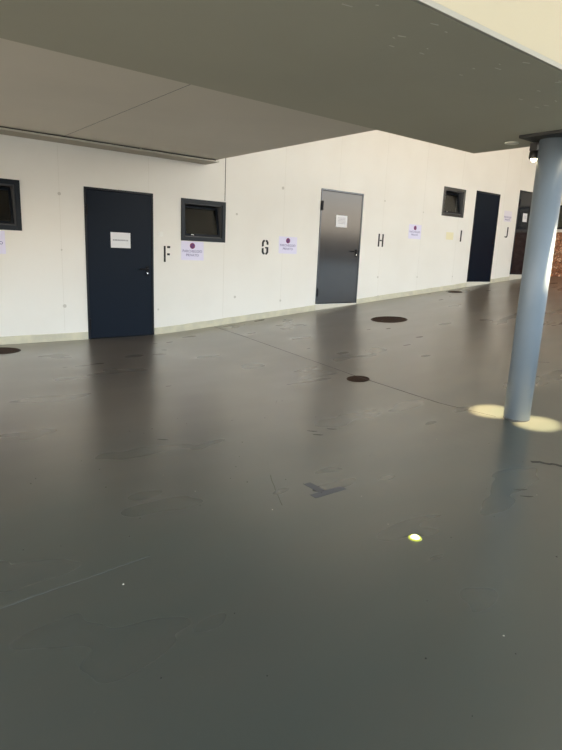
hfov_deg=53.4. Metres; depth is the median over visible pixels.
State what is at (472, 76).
ceiling beam
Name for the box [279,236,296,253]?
parking sign
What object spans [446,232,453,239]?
notice
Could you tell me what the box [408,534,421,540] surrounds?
floor light
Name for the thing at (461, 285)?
baseboard
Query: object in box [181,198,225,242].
window
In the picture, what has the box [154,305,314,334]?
baseboard
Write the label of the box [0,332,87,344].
baseboard
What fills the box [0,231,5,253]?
parking sign
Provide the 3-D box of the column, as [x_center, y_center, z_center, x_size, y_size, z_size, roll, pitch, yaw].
[2.042,-0.701,4.465,0.390,2.265,0.400,-7,16,-38]
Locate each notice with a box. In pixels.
[110,232,130,247]
[336,215,347,227]
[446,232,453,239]
[522,213,526,221]
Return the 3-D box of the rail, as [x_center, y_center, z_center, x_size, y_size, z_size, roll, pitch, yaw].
[-5.458,-2.667,5.079,11.240,0.035,0.383,-7,16,-38]
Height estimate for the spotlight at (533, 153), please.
0.139 m
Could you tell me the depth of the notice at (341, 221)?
10.60 m
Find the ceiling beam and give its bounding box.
[0,0,561,152]
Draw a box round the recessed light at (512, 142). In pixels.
[505,141,518,144]
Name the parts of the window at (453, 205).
glass, sash, frame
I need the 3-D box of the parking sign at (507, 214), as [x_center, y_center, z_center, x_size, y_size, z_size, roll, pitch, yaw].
[5.680,-3.970,13.997,0.350,0.260,0.005,-7,16,-38]
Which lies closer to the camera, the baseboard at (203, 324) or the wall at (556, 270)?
the baseboard at (203, 324)
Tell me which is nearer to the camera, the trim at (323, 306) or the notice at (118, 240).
the notice at (118, 240)
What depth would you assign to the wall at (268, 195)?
9.44 m
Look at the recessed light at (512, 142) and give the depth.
4.54 m
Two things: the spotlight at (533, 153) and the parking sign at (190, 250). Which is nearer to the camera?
the spotlight at (533, 153)
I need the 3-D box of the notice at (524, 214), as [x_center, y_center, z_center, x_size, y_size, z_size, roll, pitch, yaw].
[6.318,-4.074,14.478,0.210,0.210,0.005,-7,16,-38]
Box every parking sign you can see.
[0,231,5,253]
[181,241,203,260]
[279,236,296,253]
[408,224,421,238]
[504,211,511,221]
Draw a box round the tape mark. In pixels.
[304,482,345,497]
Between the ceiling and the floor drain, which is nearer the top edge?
the ceiling
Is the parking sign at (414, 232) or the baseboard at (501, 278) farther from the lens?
the baseboard at (501, 278)
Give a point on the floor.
(172, 577)
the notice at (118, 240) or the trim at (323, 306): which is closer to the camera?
the notice at (118, 240)
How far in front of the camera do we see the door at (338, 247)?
10.70 m
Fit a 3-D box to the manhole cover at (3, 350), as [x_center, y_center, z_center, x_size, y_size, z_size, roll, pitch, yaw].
[-3.484,-0.302,6.928,0.475,0.004,0.475,-7,16,-38]
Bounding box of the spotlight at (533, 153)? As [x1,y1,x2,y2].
[529,142,538,161]
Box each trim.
[315,303,355,309]
[466,282,489,286]
[509,275,521,279]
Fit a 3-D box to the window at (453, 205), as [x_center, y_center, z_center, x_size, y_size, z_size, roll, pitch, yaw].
[3.841,-3.894,12.630,0.805,0.617,0.176,-7,16,-38]
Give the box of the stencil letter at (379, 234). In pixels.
[378,234,383,246]
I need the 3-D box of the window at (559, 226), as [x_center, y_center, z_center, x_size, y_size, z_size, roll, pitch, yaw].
[8.928,-3.783,13.267,0.150,0.620,5.200,-7,16,-38]
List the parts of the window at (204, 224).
glass, sash, frame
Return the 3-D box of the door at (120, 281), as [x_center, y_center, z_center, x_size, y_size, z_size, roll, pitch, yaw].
[-2.344,-1.597,8.154,1.018,2.100,0.172,-7,16,-38]
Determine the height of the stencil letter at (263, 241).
0.244 m
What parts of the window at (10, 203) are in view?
glass, sash, frame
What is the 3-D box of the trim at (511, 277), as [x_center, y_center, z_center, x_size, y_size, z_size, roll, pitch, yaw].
[6.338,-2.588,14.913,1.018,0.158,0.060,-7,16,-38]
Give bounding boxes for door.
[83,186,153,338]
[315,188,363,303]
[467,191,500,281]
[510,190,532,274]
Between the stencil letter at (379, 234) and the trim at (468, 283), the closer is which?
the stencil letter at (379, 234)
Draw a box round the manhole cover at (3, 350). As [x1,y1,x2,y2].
[0,347,20,353]
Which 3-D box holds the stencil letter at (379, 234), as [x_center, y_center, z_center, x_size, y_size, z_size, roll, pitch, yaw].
[2.029,-2.737,11.364,0.160,0.255,0.001,-7,16,-38]
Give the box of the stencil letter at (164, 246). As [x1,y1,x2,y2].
[164,246,169,261]
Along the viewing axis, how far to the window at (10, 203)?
7.13 m
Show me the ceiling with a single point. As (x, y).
(42, 90)
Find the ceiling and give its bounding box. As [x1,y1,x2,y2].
[0,38,374,159]
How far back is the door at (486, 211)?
13.53 m
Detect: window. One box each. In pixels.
[0,178,21,230]
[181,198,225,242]
[441,186,465,217]
[557,205,561,228]
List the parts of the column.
head plate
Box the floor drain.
[347,376,369,381]
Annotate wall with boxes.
[0,130,536,336]
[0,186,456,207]
[550,232,561,276]
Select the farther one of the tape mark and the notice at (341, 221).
the notice at (341, 221)
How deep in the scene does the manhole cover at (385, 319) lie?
9.47 m
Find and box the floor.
[0,276,561,749]
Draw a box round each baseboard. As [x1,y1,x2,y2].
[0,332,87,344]
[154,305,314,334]
[356,283,466,303]
[490,277,508,282]
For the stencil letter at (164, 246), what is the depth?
8.53 m
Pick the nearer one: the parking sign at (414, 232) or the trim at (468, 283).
the parking sign at (414, 232)
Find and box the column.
[503,129,561,421]
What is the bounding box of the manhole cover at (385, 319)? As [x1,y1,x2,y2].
[371,316,407,322]
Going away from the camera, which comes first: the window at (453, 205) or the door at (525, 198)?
the window at (453, 205)
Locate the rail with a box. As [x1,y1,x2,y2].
[0,126,218,164]
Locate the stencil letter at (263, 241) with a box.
[262,240,268,254]

